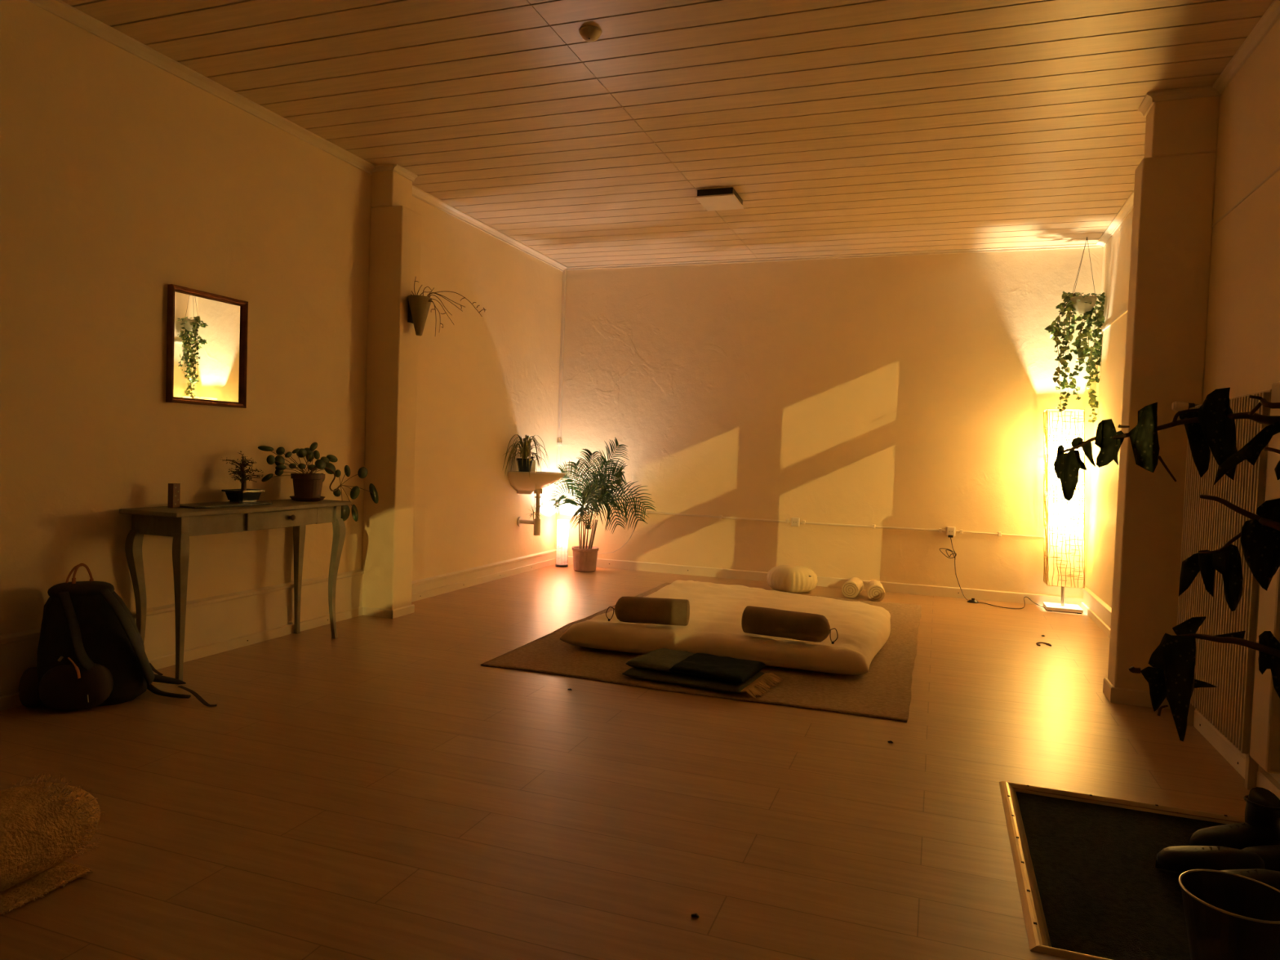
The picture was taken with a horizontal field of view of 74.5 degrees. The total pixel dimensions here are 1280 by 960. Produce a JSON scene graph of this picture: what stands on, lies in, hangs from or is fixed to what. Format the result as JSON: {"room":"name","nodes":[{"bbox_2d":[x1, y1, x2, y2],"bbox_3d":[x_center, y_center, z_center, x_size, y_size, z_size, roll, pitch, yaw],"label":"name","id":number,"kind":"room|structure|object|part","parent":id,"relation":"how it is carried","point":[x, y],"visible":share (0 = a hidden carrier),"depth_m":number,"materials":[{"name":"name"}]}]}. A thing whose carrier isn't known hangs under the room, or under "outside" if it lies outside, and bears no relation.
{"room":"massage room","nodes":[
{"label":"massage room","id":0,"kind":"room"},
{"bbox_2d":[0,0,562,635],"bbox_3d":[-3.157,-0.508,2.101,0.200,3.154,13.861,3,2,20],"label":"wall","id":1,"kind":"structure","parent":0,"point":[123,180],"depth_m":4.30,"materials":[{"name":"beige paint"}]},
{"bbox_2d":[26,0,374,174],"bbox_3d":[-3.529,-1.921,0.499,0.045,0.050,10.650,3,2,20],"label":"trim","id":2,"kind":"structure","parent":1,"relation":"attached to","point":[59,8],"depth_m":4.16,"materials":[{"name":"white wood"}]},
{"bbox_2d":[165,284,248,408],"bbox_3d":[-2.226,-0.674,4.351,0.034,0.576,0.480,3,2,20],"label":"wall mirror","id":3,"kind":"object","parent":1,"relation":"attached to","point":[206,332],"visible":1,"depth_m":4.34,"materials":[{"name":"brown mirror"}]},
{"bbox_2d":[0,549,555,711],"bbox_3d":[-3.018,0.827,1.974,0.264,0.305,13.661,3,2,20],"label":"baseboard","id":4,"kind":"structure","parent":1,"relation":"attached to","point":[215,624],"depth_m":4.70,"materials":[{"name":"white wood"}]},
{"bbox_2d":[412,185,567,271],"bbox_3d":[-1.202,-2.059,7.036,0.045,0.050,2.793,3,2,20],"label":"trim","id":5,"kind":"structure","parent":1,"relation":"attached to","point":[417,193],"depth_m":6.82,"materials":[{"name":"white wood"}]},
{"bbox_2d":[507,471,565,535],"bbox_3d":[-0.896,0.217,7.607,0.440,0.575,0.464,3,2,20],"label":"basin","id":6,"kind":"object","parent":1,"relation":"attached to","point":[521,482],"visible":0.99,"depth_m":7.50,"materials":[{"name":"white ceramic"}]},
{"bbox_2d":[502,434,550,521],"bbox_3d":[-0.977,-0.016,7.495,0.319,0.773,0.621,3,2,20],"label":"spider plant","id":7,"kind":"object","parent":6,"relation":"on","point":[524,464],"visible":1,"depth_m":7.46,"materials":[{"name":"green plant"}]},
{"bbox_3d":[-1.028,-0.134,7.514,0.156,0.118,0.154,3,2,20],"label":"pot","id":8,"kind":"part","parent":7,"relation":"part of","materials":[{"name":"black ceramic"}]},
{"bbox_2d":[530,453,536,471],"bbox_3d":[-0.989,-0.165,7.748,0.059,0.172,0.064,1,2,-30],"label":"soap bottle","id":9,"kind":"object","parent":6,"relation":"on","point":[533,467],"visible":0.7,"depth_m":7.73,"materials":[{"name":"white"}]},
{"bbox_2d":[361,170,421,609],"bbox_3d":[-1.660,-0.574,5.632,0.252,2.954,0.218,3,2,20],"label":"pillar","id":10,"kind":"structure","parent":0,"point":[395,228],"depth_m":5.54,"materials":[{"name":"beige paint"}]},
{"bbox_2d":[372,164,392,172],"bbox_3d":[-1.685,-2.031,5.483,0.177,0.035,0.020,3,2,20],"label":"trim","id":11,"kind":"structure","parent":10,"relation":"attached to","point":[385,167],"depth_m":5.47,"materials":[{"name":"white wood"}]},
{"bbox_2d":[391,164,417,182],"bbox_3d":[-1.551,-2.027,5.558,0.035,0.040,0.230,3,2,20],"label":"trim","id":12,"kind":"structure","parent":10,"relation":"attached to","point":[397,168],"depth_m":5.55,"materials":[{"name":"white wood"}]},
{"bbox_2d":[407,276,486,336],"bbox_3d":[-1.288,-1.141,5.494,0.642,0.399,0.173,3,2,20],"label":"wall planter","id":13,"kind":"object","parent":10,"relation":"attached to","point":[419,306],"visible":0.95,"depth_m":5.51,"materials":[{"name":"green ceramic"}]},
{"bbox_3d":[-1.456,-1.079,5.555,0.148,0.252,0.173,3,2,20],"label":"pot","id":14,"kind":"part","parent":13,"relation":"part of","materials":[{"name":"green ceramic"}]},
{"bbox_2d":[0,564,1249,959],"bbox_3d":[-0.876,1.136,1.324,5.159,0.120,13.861,3,2,20],"label":"floor","id":15,"kind":"structure","parent":0,"point":[376,790],"depth_m":2.83,"materials":[{"name":"laminate"}]},
{"bbox_2d":[0,773,106,915],"bbox_3d":[-1.743,0.915,1.792,0.350,0.224,1.110,3,2,20],"label":"pouf","id":16,"kind":"object","parent":15,"relation":"on","point":[43,824],"visible":1,"depth_m":2.12,"materials":[{"name":"beige fabric"}]},
{"bbox_2d":[18,563,217,711],"bbox_3d":[-2.157,0.658,3.622,0.709,0.592,0.623,3,2,20],"label":"backpack","id":17,"kind":"object","parent":15,"relation":"on","point":[91,653],"visible":1,"depth_m":3.51,"materials":[{"name":"black fabric"}]},
{"bbox_3d":[-2.401,0.410,3.609,0.047,0.112,0.104,3,2,20],"label":"carry handle","id":18,"kind":"part","parent":17,"relation":"part of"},
{"bbox_3d":[-2.388,0.472,3.599,0.240,0.070,0.148,1,2,-28],"label":"lid","id":19,"kind":"part","parent":17,"relation":"part of","materials":[{"name":"black fabric"}]},
{"bbox_2d":[119,498,351,684],"bbox_3d":[-2.058,0.530,4.447,0.379,0.800,1.225,3,2,20],"label":"console table","id":20,"kind":"object","parent":15,"relation":"on","point":[180,523],"visible":0.91,"depth_m":4.05,"materials":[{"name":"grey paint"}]},
{"bbox_3d":[-2.388,0.545,3.986,0.052,0.778,0.080,3,2,20],"label":"leg","id":21,"kind":"part","parent":20,"relation":"part of","materials":[{"name":"green paint"}]},
{"bbox_2d":[167,483,180,507],"bbox_3d":[-2.260,0.075,4.083,0.032,0.118,0.043,2,2,14],"label":"box","id":22,"kind":"object","parent":20,"relation":"on","point":[174,489],"visible":1,"depth_m":4.07,"materials":[{"name":"brown wood"}]},
{"bbox_3d":[-2.127,0.557,3.894,0.080,0.778,0.080,3,2,20],"label":"leg","id":23,"kind":"part","parent":20,"relation":"part of","materials":[{"name":"green paint"}]},
{"bbox_2d":[179,501,272,508],"bbox_3d":[-2.139,0.125,4.321,0.215,0.012,0.500,3,2,20],"label":"tray","id":24,"kind":"object","parent":20,"relation":"on","point":[224,504],"visible":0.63,"depth_m":4.25,"materials":[{"name":"wood"}]},
{"bbox_2d":[219,451,265,502],"bbox_3d":[-2.106,-0.019,4.453,0.181,0.268,0.214,3,2,20],"label":"bonsai","id":25,"kind":"object","parent":24,"relation":"on","point":[242,495],"visible":1,"depth_m":4.44,"materials":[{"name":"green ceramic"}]},
{"bbox_2d":[221,488,265,502],"bbox_3d":[-2.104,0.083,4.467,0.140,0.064,0.184,3,2,20],"label":"pot","id":26,"kind":"object","parent":25,"relation":"on","point":[240,495],"depth_m":4.41,"materials":[{"name":"black ceramic"}]},
{"bbox_3d":[-1.889,0.205,4.473,0.029,0.086,0.521,3,2,18],"label":"drawer","id":27,"kind":"part","parent":20,"relation":"part of","materials":[{"name":"green paint"}]},
{"bbox_3d":[-1.856,0.200,4.487,0.033,0.032,0.031,3,2,20],"label":"knob","id":28,"kind":"part","parent":20,"relation":"part of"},
{"bbox_3d":[-2.028,0.523,4.997,0.052,0.778,0.054,3,2,20],"label":"leg","id":29,"kind":"part","parent":20,"relation":"part of","materials":[{"name":"green paint"}]},
{"bbox_2d":[257,442,378,521],"bbox_3d":[-1.870,0.019,4.997,0.192,0.483,1.017,3,2,20],"label":"potted pilea","id":30,"kind":"object","parent":20,"relation":"on","point":[307,486],"visible":0.98,"depth_m":4.84,"materials":[{"name":"terracotta"},{"name":"dark green leaf"},{"name":"soil"}]},
{"bbox_2d":[290,472,324,497],"bbox_3d":[-1.919,0.036,4.862,0.186,0.146,0.186,3,2,20],"label":"pot","id":31,"kind":"object","parent":30,"relation":"on","point":[305,485],"depth_m":4.80,"materials":[{"name":"brown ceramic"}]},
{"bbox_3d":[-1.769,0.535,4.908,0.065,0.778,0.065,3,2,20],"label":"leg","id":32,"kind":"part","parent":20,"relation":"part of","materials":[{"name":"green paint"}]},
{"bbox_2d":[555,520,568,567],"bbox_3d":[-0.760,0.621,8.247,0.124,0.455,0.124,3,2,20],"label":"table lamp","id":33,"kind":"object","parent":15,"relation":"on","point":[562,530],"visible":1,"depth_m":8.20,"materials":[{"name":"white paper"}]},
{"bbox_2d":[543,436,656,572],"bbox_3d":[-0.388,0.235,7.797,1.069,1.282,0.561,3,2,20],"label":"potted palm","id":34,"kind":"object","parent":15,"relation":"on","point":[584,557],"visible":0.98,"depth_m":7.88,"materials":[{"name":"plant"}]},
{"bbox_2d":[571,546,599,572],"bbox_3d":[-0.524,0.753,8.017,0.259,0.222,0.259,3,2,20],"label":"pot","id":35,"kind":"object","parent":34,"relation":"on","point":[584,557],"depth_m":7.92,"materials":[{"name":"beige ceramic"}]},
{"bbox_2d":[691,913,699,917],"bbox_3d":[0.138,1.082,2.093,0.022,0.008,0.011,3,2,20],"label":"crumb","id":36,"kind":"object","parent":15,"relation":"on","point":[696,915],"visible":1,"depth_m":2.09,"materials":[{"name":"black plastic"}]},
{"bbox_2d":[480,582,921,722],"bbox_3d":[0.704,0.979,5.555,2.143,0.020,3.197,3,2,20],"label":"rug","id":37,"kind":"object","parent":15,"relation":"on","point":[884,691],"visible":0.34,"depth_m":4.39,"materials":[{"name":"brown fabric"}]},
{"bbox_2d":[622,648,782,698],"bbox_3d":[0.327,0.961,4.266,0.726,0.098,0.422,3,2,26],"label":"folded blanket","id":38,"kind":"object","parent":37,"relation":"on","point":[700,670],"visible":1,"depth_m":4.17,"materials":[{"name":"grey fabric"}]},
{"bbox_2d":[559,579,890,675],"bbox_3d":[0.704,0.897,5.448,1.781,0.168,2.052,3,2,20],"label":"mattress","id":39,"kind":"object","parent":37,"relation":"on","point":[714,627],"visible":0.78,"depth_m":4.77,"materials":[{"name":"beige fabric"}]},
{"bbox_2d":[605,595,689,626],"bbox_3d":[0.045,0.755,4.888,0.488,0.148,0.158,2,2,6],"label":"bolster","id":40,"kind":"object","parent":39,"relation":"on","point":[641,610],"visible":1,"depth_m":4.82,"materials":[{"name":"brown fabric"}]},
{"bbox_3d":[0.281,0.764,4.865,0.013,0.143,0.154,2,2,6],"label":"panel","id":41,"kind":"part","parent":40,"relation":"part of","materials":[{"name":"beige fabric"}]},
{"bbox_2d":[741,605,838,644],"bbox_3d":[0.828,0.794,4.634,0.534,0.148,0.159,3,2,27],"label":"bolster","id":42,"kind":"object","parent":39,"relation":"on","point":[803,626],"visible":1,"depth_m":4.58,"materials":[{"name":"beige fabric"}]},
{"bbox_2d":[766,564,817,592],"bbox_3d":[1.311,0.846,7.259,0.432,0.212,0.435,3,2,20],"label":"cushion","id":43,"kind":"object","parent":15,"relation":"on","point":[784,578],"visible":1,"depth_m":7.10,"materials":[{"name":"beige fabric"}]},
{"bbox_2d":[841,577,863,597],"bbox_3d":[1.796,0.906,7.107,0.144,0.138,0.304,3,2,22],"label":"roll","id":44,"kind":"object","parent":15,"relation":"on","point":[853,586],"visible":1,"depth_m":6.98,"materials":[{"name":"beige fabric"}]},
{"bbox_2d":[865,580,884,601],"bbox_3d":[1.948,0.916,6.972,0.144,0.138,0.304,2,2,13],"label":"roll","id":45,"kind":"object","parent":15,"relation":"on","point":[875,591],"visible":1,"depth_m":6.83,"materials":[{"name":"beige fabric"}]},
{"bbox_2d":[939,534,1044,608],"bbox_3d":[2.892,0.753,6.910,0.852,0.535,0.288,3,2,24],"label":"power cord","id":46,"kind":"object","parent":15,"relation":"on","point":[972,601],"visible":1,"depth_m":7.09,"materials":[{"name":"black plastic"}]},
{"bbox_3d":[2.714,0.744,7.075,0.081,0.511,0.238,1,2,-25],"label":"cord","id":47,"kind":"part","parent":46,"relation":"part of","materials":[{"name":"black plastic"}]},
{"bbox_2d":[967,598,978,603],"bbox_3d":[2.753,0.996,6.960,0.091,0.037,0.052,3,2,20],"label":"switch","id":48,"kind":"object","parent":46,"relation":"attached to","point":[972,601],"depth_m":6.94,"materials":[{"name":"black plastic"}]},
{"bbox_3d":[3.025,0.993,6.836,0.492,0.069,0.224,2,2,1],"label":"floor cord","id":49,"kind":"part","parent":46,"relation":"part of","materials":[{"name":"black plastic"}]},
{"bbox_2d":[1035,641,1051,646],"bbox_3d":[2.596,1.053,5.416,0.093,0.017,0.079,2,2,-1],"label":"hair clip","id":50,"kind":"object","parent":15,"relation":"on","point":[1037,643],"visible":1,"depth_m":5.42,"materials":[{"name":"brown plastic"}]},
{"bbox_2d":[1043,408,1084,613],"bbox_3d":[3.389,0.241,6.745,0.337,1.604,0.273,3,2,20],"label":"floor lamp","id":51,"kind":"object","parent":15,"relation":"on","point":[1064,520],"visible":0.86,"depth_m":6.63,"materials":[{"name":"beige paper"}]},
{"bbox_2d":[999,781,1244,959],"bbox_3d":[1.539,1.135,2.372,0.907,0.042,1.115,3,2,20],"label":"entrance mat","id":52,"kind":"object","parent":15,"relation":"on","point":[1091,886],"visible":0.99,"depth_m":2.41,"materials":[{"name":"black fabric"}]},
{"bbox_2d":[1155,845,1265,872],"bbox_3d":[1.627,1.090,2.408,0.260,0.097,0.106,3,2,20],"label":"shoe","id":53,"kind":"object","parent":52,"relation":"on","point":[1180,859],"visible":0.83,"depth_m":2.38,"materials":[{"name":"black leather"}]},
{"bbox_2d":[1178,869,1279,959],"bbox_3d":[1.371,1.048,1.937,0.233,0.195,0.233,3,2,20],"label":"metal bucket","id":54,"kind":"object","parent":52,"relation":"on","point":[1229,916],"visible":1,"depth_m":1.93,"materials":[{"name":"metal"}]},
{"bbox_2d":[1189,786,1279,849],"bbox_3d":[1.817,1.042,2.558,0.272,0.195,0.116,2,2,-1],"label":"boot","id":55,"kind":"object","parent":52,"relation":"on","point":[1261,826],"visible":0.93,"depth_m":2.53,"materials":[{"name":"black leather"}]},
{"bbox_2d":[1218,868,1279,890],"bbox_3d":[1.636,1.095,2.268,0.259,0.097,0.112,3,2,20],"label":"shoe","id":56,"kind":"object","parent":52,"relation":"on","point":[1271,877],"visible":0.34,"depth_m":2.25,"materials":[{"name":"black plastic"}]},
{"bbox_2d":[1241,844,1279,871],"bbox_3d":[1.878,1.053,2.432,0.272,0.186,0.121,3,2,20],"label":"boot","id":57,"kind":"object","parent":52,"relation":"on","point":[1270,854],"visible":0.55,"depth_m":2.42,"materials":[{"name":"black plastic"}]},
{"bbox_2d":[60,0,1273,266],"bbox_3d":[-0.803,-1.922,1.127,5.159,0.100,14.061,3,2,20],"label":"ceiling","id":58,"kind":"structure","parent":0,"point":[837,126],"depth_m":4.30,"materials":[{"name":"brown wood"}]},
{"bbox_2d":[578,25,601,42],"bbox_3d":[-0.215,-1.914,3.630,0.100,0.042,0.100,3,2,20],"label":"smoke detector","id":59,"kind":"object","parent":58,"relation":"attached to","point":[590,33],"visible":1,"depth_m":3.60,"materials":[{"name":"white plastic"}]},
{"bbox_2d":[695,187,744,211],"bbox_3d":[0.559,-1.955,5.864,0.270,0.056,0.330,3,2,20],"label":"ceiling lamp","id":60,"kind":"object","parent":58,"relation":"attached to","point":[724,198],"visible":1,"depth_m":5.79,"materials":[{"name":"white plastic"}]},
{"bbox_2d":[1044,237,1105,422],"bbox_3d":[3.428,-1.183,6.628,0.468,1.449,0.272,3,2,20],"label":"hanging plant","id":61,"kind":"object","parent":58,"relation":"hanging from","point":[1081,304],"visible":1,"depth_m":6.60,"materials":[{"name":"green plant"}]},
{"bbox_2d":[1069,295,1097,314],"bbox_3d":[3.482,-1.369,6.620,0.192,0.125,0.192,3,2,20],"label":"plant pot","id":62,"kind":"object","parent":61,"relation":"on","point":[1085,305],"depth_m":6.57,"materials":[{"name":"white"}]},
{"bbox_2d":[555,247,1102,597],"bbox_3d":[1.562,-0.530,7.673,4.959,3.154,0.200,3,2,20],"label":"wall","id":63,"kind":"structure","parent":0,"point":[900,391],"depth_m":7.51,"materials":[{"name":"beige paint"}]},
{"bbox_2d":[556,269,566,493],"bbox_3d":[-0.783,-0.971,8.372,0.038,2.224,0.038,3,2,20],"label":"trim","id":64,"kind":"structure","parent":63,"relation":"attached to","point":[564,273],"depth_m":8.36,"materials":[{"name":"white wood"}]},
{"bbox_2d":[569,513,642,564],"bbox_3d":[-0.327,0.576,8.213,0.730,0.559,0.053,2,2,13],"label":"lamp flex","id":65,"kind":"object","parent":63,"relation":"attached to","point":[642,513],"visible":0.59,"depth_m":8.18,"materials":[{"name":"plastic"}]},
{"bbox_2d":[791,517,799,526],"bbox_3d":[1.406,0.380,7.615,0.072,0.080,0.049,3,2,20],"label":"wall socket","id":66,"kind":"object","parent":63,"relation":"attached to","point":[795,522],"visible":1,"depth_m":7.59,"materials":[{"name":"white plastic"}]},
{"bbox_3d":[1.399,0.380,7.594,0.056,0.066,0.003,3,2,20],"label":"plate","id":67,"kind":"part","parent":66,"relation":"part of","materials":[{"name":"white plastic"}]},
{"bbox_2d":[555,555,1083,607],"bbox_3d":[1.382,0.900,7.652,4.759,0.086,0.016,3,2,20],"label":"baseboard","id":68,"kind":"structure","parent":63,"relation":"attached to","point":[911,588],"depth_m":7.43,"materials":[{"name":"white wood"}]},
{"bbox_2d":[565,243,1102,270],"bbox_3d":[1.482,-1.993,7.554,4.759,0.030,0.018,3,2,20],"label":"trim","id":69,"kind":"structure","parent":63,"relation":"attached to","point":[1091,245],"depth_m":7.43,"materials":[{"name":"white wood"}]},
{"bbox_2d":[640,511,1043,537],"bbox_3d":[1.807,0.422,7.483,3.827,0.085,0.030,3,2,20],"label":"conduit","id":70,"kind":"object","parent":63,"relation":"attached to","point":[720,517],"visible":0.84,"depth_m":7.50,"materials":[{"name":"white plastic"}]},
{"bbox_2d":[946,526,955,536],"bbox_3d":[2.649,0.438,7.174,0.072,0.080,0.049,3,2,20],"label":"wall socket","id":71,"kind":"object","parent":63,"relation":"attached to","point":[949,530],"visible":1,"depth_m":7.15,"materials":[{"name":"white plastic"}]},
{"bbox_3d":[2.641,0.438,7.153,0.056,0.066,0.003,3,2,20],"label":"plate","id":72,"kind":"part","parent":71,"relation":"part of","materials":[{"name":"white plastic"}]},
{"bbox_2d":[1107,96,1219,691],"bbox_3d":[2.555,-0.376,4.125,0.305,2.954,0.180,3,2,20],"label":"pillar","id":73,"kind":"structure","parent":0,"point":[1174,188],"depth_m":4.04,"materials":[{"name":"beige paint"}]},
{"bbox_2d":[1137,92,1155,117],"bbox_3d":[2.478,-1.835,4.119,0.035,0.045,0.195,3,2,20],"label":"trim","id":74,"kind":"structure","parent":73,"relation":"attached to","point":[1147,104],"depth_m":4.11,"materials":[{"name":"white wood"}]},
{"bbox_2d":[1151,85,1221,102],"bbox_3d":[2.583,-1.827,3.979,0.282,0.045,0.020,3,2,20],"label":"trim","id":75,"kind":"structure","parent":73,"relation":"attached to","point":[1206,91],"depth_m":3.98,"materials":[{"name":"white wood"}]},
{"bbox_2d":[1053,387,1279,742],"bbox_3d":[1.244,0.479,1.549,0.289,1.326,1.092,1,2,-32],"label":"plant","id":76,"kind":"object","parent":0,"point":[1211,425],"visible":1,"depth_m":1.76,"materials":[{"name":"green plant"}]},
{"bbox_2d":[1085,17,1279,783],"bbox_3d":[1.464,-0.292,0.460,0.100,3.154,13.861,3,2,20],"label":"wall","id":77,"kind":"structure","parent":0,"point":[1242,352],"depth_m":3.66,"materials":[{"name":"beige paint"}]},
{"bbox_2d":[1098,308,1127,333],"bbox_3d":[3.223,-1.152,5.464,0.010,0.016,2.821,3,2,20],"label":"trim","id":78,"kind":"structure","parent":77,"relation":"attached to","point":[1124,312],"depth_m":6.14,"materials":[{"name":"white wood"}]},
{"bbox_2d":[1096,191,1133,247],"bbox_3d":[3.227,-1.861,5.448,0.055,0.030,2.821,3,2,20],"label":"trim","id":79,"kind":"structure","parent":77,"relation":"attached to","point":[1127,206],"depth_m":6.08,"materials":[{"name":"white wood"}]},
{"bbox_2d":[1080,586,1279,799],"bbox_3d":[1.184,1.084,0.483,0.321,0.185,13.661,3,2,20],"label":"baseboard","id":80,"kind":"structure","parent":77,"relation":"attached to","point":[1096,609],"depth_m":4.08,"materials":[{"name":"white wood"}]},
{"bbox_2d":[1171,382,1279,790],"bbox_3d":[2.368,0.383,3.392,0.136,1.474,1.203,3,2,17],"label":"radiator","id":81,"kind":"object","parent":77,"relation":"attached to","point":[1244,706],"visible":0.66,"depth_m":3.15,"materials":[{"name":"beige metal"}]},
{"bbox_3d":[2.522,-0.344,3.931,0.061,0.048,0.048,3,2,20],"label":"thermostat knob","id":82,"kind":"part","parent":81,"relation":"part of","materials":[{"name":"white plastic"}]},
{"bbox_2d":[1211,166,1279,226],"bbox_3d":[2.399,-1.177,3.134,0.006,0.008,1.760,3,2,20],"label":"trim","id":83,"kind":"structure","parent":77,"relation":"attached to","point":[1277,169],"depth_m":3.50,"materials":[{"name":"white wood"}]},
{"bbox_2d":[1212,0,1279,93],"bbox_3d":[0.913,-1.718,-1.073,0.040,0.040,10.660,3,2,20],"label":"trim","id":84,"kind":"structure","parent":77,"relation":"attached to","point":[1272,15],"depth_m":3.52,"materials":[{"name":"white wood"}]}
]}

